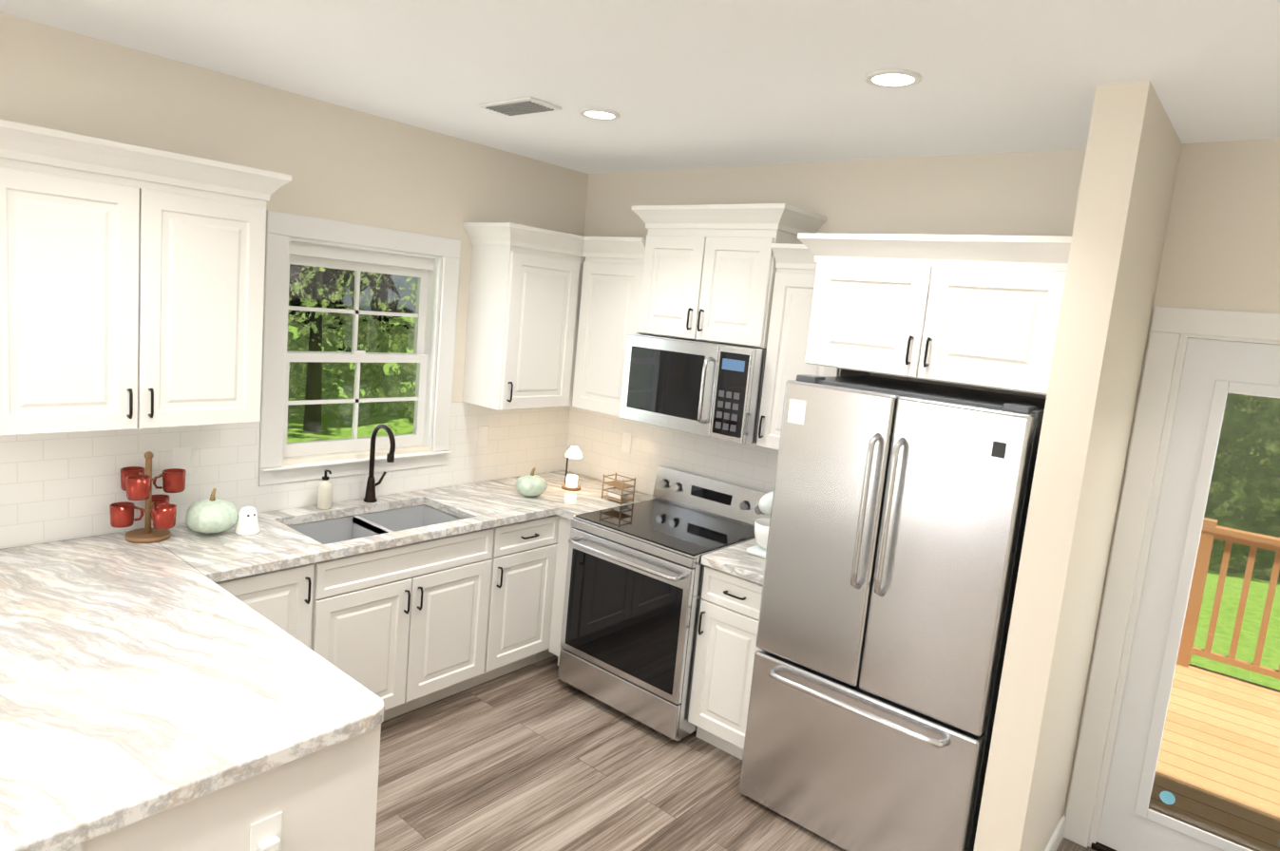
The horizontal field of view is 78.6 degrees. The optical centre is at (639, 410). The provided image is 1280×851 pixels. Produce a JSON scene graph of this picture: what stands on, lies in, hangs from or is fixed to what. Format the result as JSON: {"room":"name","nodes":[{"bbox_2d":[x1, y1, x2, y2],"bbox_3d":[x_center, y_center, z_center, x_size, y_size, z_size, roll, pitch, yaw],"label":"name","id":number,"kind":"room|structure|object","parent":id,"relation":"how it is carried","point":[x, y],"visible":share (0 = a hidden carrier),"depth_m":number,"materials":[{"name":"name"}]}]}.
{"room":"kitchen","nodes":[
{"label":"kitchen","id":0,"kind":"room"},
{"bbox_2d":[0,12,588,549],"bbox_3d":[-2.762,0.057,2.225,0.150,2.730,7.380,11,10,39],"label":"wall","id":1,"kind":"structure","parent":0,"point":[340,162],"depth_m":3.39,"materials":[{"name":"beige paint"}]},
{"bbox_2d":[0,119,291,436],"bbox_3d":[-1.843,-0.431,2.803,0.371,0.972,0.997,11,10,39],"label":"upper cabinet","id":2,"kind":"object","parent":1,"relation":"attached to","point":[131,286],"visible":1,"depth_m":2.68,"materials":[{"name":"white wood"}]},
{"bbox_2d":[0,401,570,549],"bbox_3d":[-1.394,0.209,3.788,0.011,0.462,2.938,11,10,39],"label":"backsplash","id":3,"kind":"structure","parent":1,"relation":"attached to","point":[57,487],"depth_m":3.25,"materials":[{"name":"tile"}]},
{"bbox_2d":[258,210,460,485],"bbox_3d":[-1.357,-0.286,3.804,0.200,1.195,1.000,11,10,39],"label":"window","id":4,"kind":"structure","parent":1,"relation":"in","point":[284,249],"depth_m":3.78,"materials":[{"name":"white wood"}]},
{"bbox_2d":[462,222,646,417],"bbox_3d":[-0.381,-0.471,4.237,0.781,0.947,0.894,11,10,39],"label":"upper cabinet","id":5,"kind":"object","parent":1,"relation":"attached to","point":[552,318],"visible":0.71,"depth_m":4.17,"materials":[{"name":"white wood"}]},
{"bbox_2d":[0,0,1279,173],"bbox_3d":[-0.328,-0.877,0.138,6.200,0.100,7.380,11,10,39],"label":"ceiling","id":6,"kind":"structure","parent":0,"point":[675,85],"depth_m":2.48,"materials":[{"name":"white paint"}]},
{"bbox_2d":[477,96,561,116],"bbox_3d":[-0.490,-1.231,3.177,0.320,0.015,0.170,11,10,39],"label":"ceiling vent","id":7,"kind":"object","parent":6,"relation":"in","point":[524,105],"visible":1,"depth_m":3.14,"materials":[{"name":"white metal"}]},
{"bbox_2d":[578,107,620,120],"bbox_3d":[-0.164,-1.205,3.180,0.168,0.009,0.168,11,10,39],"label":"recessed light","id":8,"kind":"object","parent":6,"relation":"in","point":[601,114],"visible":0.98,"depth_m":3.16,"materials":[{"name":"white"}]},
{"bbox_2d":[864,69,921,88],"bbox_3d":[0.774,-1.014,2.393,0.168,0.009,0.168,11,10,39],"label":"recessed light","id":9,"kind":"object","parent":6,"relation":"in","point":[892,78],"visible":1,"depth_m":2.38,"materials":[{"name":"white plastic"}]},
{"bbox_2d":[374,655,1095,850],"bbox_3d":[-0.587,1.918,0.505,6.200,0.100,7.380,11,10,39],"label":"floor","id":10,"kind":"structure","parent":0,"point":[539,756],"depth_m":3.22,"materials":[{"name":"brown wood"}]},
{"bbox_2d":[61,732,365,850],"bbox_3d":[-0.991,1.219,1.823,0.141,0.864,0.592,11,10,39],"label":"half wall","id":11,"kind":"structure","parent":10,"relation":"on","point":[324,799],"depth_m":1.81,"materials":[{"name":"white paint"}]},
{"bbox_2d":[0,573,384,850],"bbox_3d":[-1.345,0.702,2.016,1.148,0.040,0.884,11,10,39],"label":"countertop","id":12,"kind":"structure","parent":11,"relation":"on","point":[139,681],"depth_m":1.91,"materials":[{"name":"stone"}]},
{"bbox_2d":[214,561,321,653],"bbox_3d":[-1.680,0.980,3.152,0.610,0.864,0.428,11,10,39],"label":"base cabinet","id":13,"kind":"object","parent":10,"relation":"on","point":[290,599],"depth_m":3.01,"materials":[{"name":"white wood"}]},
{"bbox_2d":[317,542,496,722],"bbox_3d":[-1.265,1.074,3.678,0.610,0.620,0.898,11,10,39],"label":"base cabinet","id":14,"kind":"object","parent":10,"relation":"on","point":[402,630],"depth_m":3.46,"materials":[{"name":"white wood"}]},
{"bbox_2d":[418,504,559,681],"bbox_3d":[-0.824,0.925,4.175,0.610,0.864,0.438,11,10,39],"label":"base cabinet","id":15,"kind":"object","parent":10,"relation":"on","point":[522,555],"depth_m":3.95,"materials":[{"name":"white wood"}]},
{"bbox_2d":[0,470,642,611],"bbox_3d":[-1.272,0.515,3.494,0.660,0.040,3.258,11,10,39],"label":"countertop","id":16,"kind":"structure","parent":15,"relation":"on","point":[31,575],"depth_m":3.04,"materials":[{"name":"stone"}]},
{"bbox_2d":[109,451,186,543],"bbox_3d":[-1.895,0.326,3.015,0.240,0.341,0.247,11,10,39],"label":"mug tree","id":17,"kind":"object","parent":16,"relation":"on","point":[160,510],"visible":1,"depth_m":2.99,"materials":[{"name":"red ceramic"}]},
{"bbox_2d":[185,488,237,534],"bbox_3d":[-1.722,0.399,3.147,0.200,0.180,0.200,11,10,39],"label":"pumpkin","id":18,"kind":"object","parent":16,"relation":"on","point":[212,514],"visible":1,"depth_m":3.09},
{"bbox_2d":[234,506,260,535],"bbox_3d":[-1.601,0.446,3.193,0.096,0.112,0.096,11,10,39],"label":"figurine","id":19,"kind":"object","parent":16,"relation":"on","point":[247,524],"visible":1,"depth_m":3.16,"materials":[{"name":"white ceramic"}]},
{"bbox_2d":[316,469,332,509],"bbox_3d":[-1.457,0.364,3.629,0.082,0.187,0.066,11,10,39],"label":"soap dispenser","id":20,"kind":"object","parent":16,"relation":"on","point":[325,493],"visible":1,"depth_m":3.61,"materials":[{"name":"beige"}]},
{"bbox_2d":[288,505,459,544],"bbox_3d":[-1.203,0.631,3.594,0.412,0.200,0.762,11,10,39],"label":"sink","id":21,"kind":"object","parent":16,"relation":"in","point":[332,531],"visible":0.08,"depth_m":3.70,"materials":[{"name":"silver metal"}]},
{"bbox_2d":[362,423,395,502],"bbox_3d":[-1.234,0.259,3.779,0.213,0.396,0.108,11,10,39],"label":"faucet","id":22,"kind":"object","parent":16,"relation":"on","point":[370,494],"visible":1,"depth_m":3.80,"materials":[{"name":"brown metal"}]},
{"bbox_2d":[515,467,547,496],"bbox_3d":[-0.583,0.380,4.204,0.170,0.154,0.170,11,10,39],"label":"pumpkin","id":23,"kind":"object","parent":16,"relation":"on","point":[531,485],"visible":1,"depth_m":4.15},
{"bbox_2d":[561,445,582,491],"bbox_3d":[-0.382,0.324,4.450,0.110,0.250,0.110,11,10,39],"label":"candle lamp","id":24,"kind":"object","parent":16,"relation":"on","point":[571,481],"visible":1,"depth_m":4.43,"materials":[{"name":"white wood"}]},
{"bbox_2d":[601,473,635,504],"bbox_3d":[-0.117,0.428,4.286,0.147,0.135,0.108,11,10,39],"label":"wire basket","id":25,"kind":"object","parent":16,"relation":"on","point":[619,496],"visible":1,"depth_m":4.27,"materials":[{"name":"metal"}]},
{"bbox_2d":[548,516,572,666],"bbox_3d":[-0.192,0.964,4.329,0.169,0.864,0.630,11,10,39],"label":"base cabinet","id":26,"kind":"object","parent":10,"relation":"on","point":[564,526],"visible":0.11,"depth_m":4.11,"materials":[{"name":"white wood"}]},
{"bbox_2d":[558,493,652,519],"bbox_3d":[-0.145,0.521,4.239,0.121,0.040,0.673,11,10,39],"label":"countertop","id":27,"kind":"structure","parent":26,"relation":"on","point":[586,506],"depth_m":4.15,"materials":[{"name":"stone"}]},
{"bbox_2d":[557,465,770,742],"bbox_3d":[0.114,0.925,3.947,0.758,1.095,0.763,11,10,39],"label":"range","id":28,"kind":"object","parent":10,"relation":"on","point":[634,580],"visible":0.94,"depth_m":3.73,"materials":[{"name":"silver metal"}]},
{"bbox_2d":[687,565,763,760],"bbox_3d":[0.582,1.124,3.656,0.374,0.864,0.683,11,10,39],"label":"base cabinet","id":29,"kind":"object","parent":10,"relation":"on","point":[726,648],"visible":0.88,"depth_m":3.44,"materials":[{"name":"white wood"}]},
{"bbox_2d":[700,538,765,585],"bbox_3d":[0.627,0.676,3.601,0.374,0.040,0.673,11,10,39],"label":"countertop","id":30,"kind":"structure","parent":29,"relation":"on","point":[735,560],"depth_m":3.42,"materials":[{"name":"stone"}]},
{"bbox_2d":[746,491,773,558],"bbox_3d":[0.620,0.509,3.562,0.161,0.298,0.250,11,10,39],"label":"stand mixer","id":31,"kind":"object","parent":30,"relation":"on","point":[762,528],"visible":0.27,"depth_m":3.49,"materials":[{"name":"white"}]},
{"bbox_2d":[739,374,1046,850],"bbox_3d":[1.043,0.783,3.116,0.880,1.762,0.834,11,10,39],"label":"fridge","id":32,"kind":"object","parent":10,"relation":"on","point":[898,523],"visible":0.98,"depth_m":2.79,"materials":[{"name":"grey metal"}]},
{"bbox_2d":[583,138,1279,842],"bbox_3d":[1.917,0.383,3.044,6.050,2.730,0.150,11,10,39],"label":"wall","id":33,"kind":"structure","parent":0,"point":[1222,245],"depth_m":3.21,"materials":[{"name":"beige paint"}]},
{"bbox_2d":[566,406,778,495],"bbox_3d":[0.284,0.298,4.300,1.891,0.462,0.011,11,10,39],"label":"backsplash","id":34,"kind":"structure","parent":33,"relation":"attached to","point":[608,445],"depth_m":4.48,"materials":[{"name":"tile"}]},
{"bbox_2d":[630,203,826,348],"bbox_3d":[0.396,-0.667,3.901,0.890,0.642,0.399,11,10,39],"label":"upper cabinet","id":35,"kind":"object","parent":33,"relation":"attached to","point":[709,273],"visible":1,"depth_m":3.74,"materials":[{"name":"white wood"}]},
{"bbox_2d":[619,333,766,444],"bbox_3d":[0.318,-0.124,3.938,0.758,0.445,0.480,11,10,39],"label":"microwave","id":36,"kind":"object","parent":35,"relation":"attached to","point":[711,390],"visible":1,"depth_m":3.75,"materials":[{"name":"silver metal"}]},
{"bbox_2d":[755,243,869,450],"bbox_3d":[0.810,-0.269,3.593,0.374,0.932,0.371,11,10,39],"label":"upper cabinet","id":37,"kind":"object","parent":33,"relation":"attached to","point":[793,286],"visible":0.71,"depth_m":3.53,"materials":[{"name":"white wood"}]},
{"bbox_2d":[797,232,1071,395],"bbox_3d":[1.193,-0.382,3.050,0.982,0.507,0.704,11,10,39],"label":"upper cabinet","id":38,"kind":"object","parent":33,"relation":"attached to","point":[978,311],"visible":0.94,"depth_m":2.76,"materials":[{"name":"white wood"}]},
{"bbox_2d":[1063,306,1279,850],"bbox_3d":[2.249,0.745,2.787,1.004,2.142,0.190,11,10,39],"label":"door frame","id":39,"kind":"structure","parent":33,"relation":"attached to","point":[1171,327],"depth_m":2.97,"materials":[{"name":"white painted wood"}]},
{"bbox_2d":[1096,338,1279,850],"bbox_3d":[2.192,0.787,2.736,0.802,2.010,0.121,11,10,39],"label":"back door","id":40,"kind":"structure","parent":33,"relation":"in","point":[1214,372],"depth_m":2.91,"materials":[{"name":"white"}]},
{"bbox_2d":[973,80,1181,850],"bbox_3d":[1.528,0.386,2.744,0.135,2.730,0.810,11,10,39],"label":"wall","id":41,"kind":"structure","parent":0,"point":[1128,177],"depth_m":2.47,"materials":[{"name":"beige paint"}]},
{"bbox_2d":[1044,813,1066,850],"bbox_3d":[1.459,1.700,2.863,0.014,0.092,0.824,11,10,39],"label":"baseboard","id":42,"kind":"structure","parent":41,"relation":"attached to","point":[1055,841],"depth_m":3.02,"materials":[{"name":"white wood"}]},
{"label":"outside","id":43,"kind":"structure","parent":0,"visible":0},
{"bbox_2d":[286,316,1279,690],"bbox_3d":[5.873,1.455,12.901,120.000,0.020,100.000,11,10,39],"label":"ground","id":44,"kind":"structure","parent":43,"point":[1252,609],"depth_m":8.53,"materials":[{"name":"green plant"}]},
{"bbox_2d":[287,264,318,324],"bbox_3d":[-5.923,-2.053,10.979,3.222,5.248,2.912,11,10,39],"label":"tree","id":45,"kind":"object","parent":44,"relation":"on","point":[294,277],"depth_m":11.47,"materials":[{"name":"green plant"}]},
{"bbox_2d":[286,267,369,343],"bbox_3d":[-8.601,-4.538,18.679,4.863,7.670,4.584,11,10,39],"label":"tree","id":46,"kind":"object","parent":44,"relation":"on","point":[343,284],"depth_m":18.20,"materials":[{"name":"green plant"}]},
{"bbox_2d":[286,265,416,431],"bbox_3d":[-5.332,-2.328,12.953,3.321,5.388,3.077,11,10,39],"label":"tree","id":47,"kind":"object","parent":44,"relation":"on","point":[311,391],"depth_m":13.06,"materials":[{"name":"green plant"}]},
{"bbox_2d":[350,271,417,345],"bbox_3d":[-3.560,-2.822,15.086,4.252,6.135,3.881,11,10,39],"label":"tree","id":48,"kind":"object","parent":44,"relation":"on","point":[391,287],"depth_m":14.98,"materials":[{"name":"green plant"}]},
{"bbox_2d":[286,305,1279,582],"bbox_3d":[5.744,-0.096,2.938,37.001,9.759,23.060,11,10,39],"label":"tree","id":49,"kind":"object","parent":44,"relation":"on","point":[1262,567],"depth_m":10.04,"materials":[{"name":"green plant"}]},
{"bbox_2d":[1148,517,1279,850],"bbox_3d":[2.802,1.519,4.194,3.200,1.550,2.648,11,10,39],"label":"deck","id":50,"kind":"object","parent":44,"relation":"on","point":[1247,703],"depth_m":4.24,"materials":[{"name":"brown wood"}]}
]}

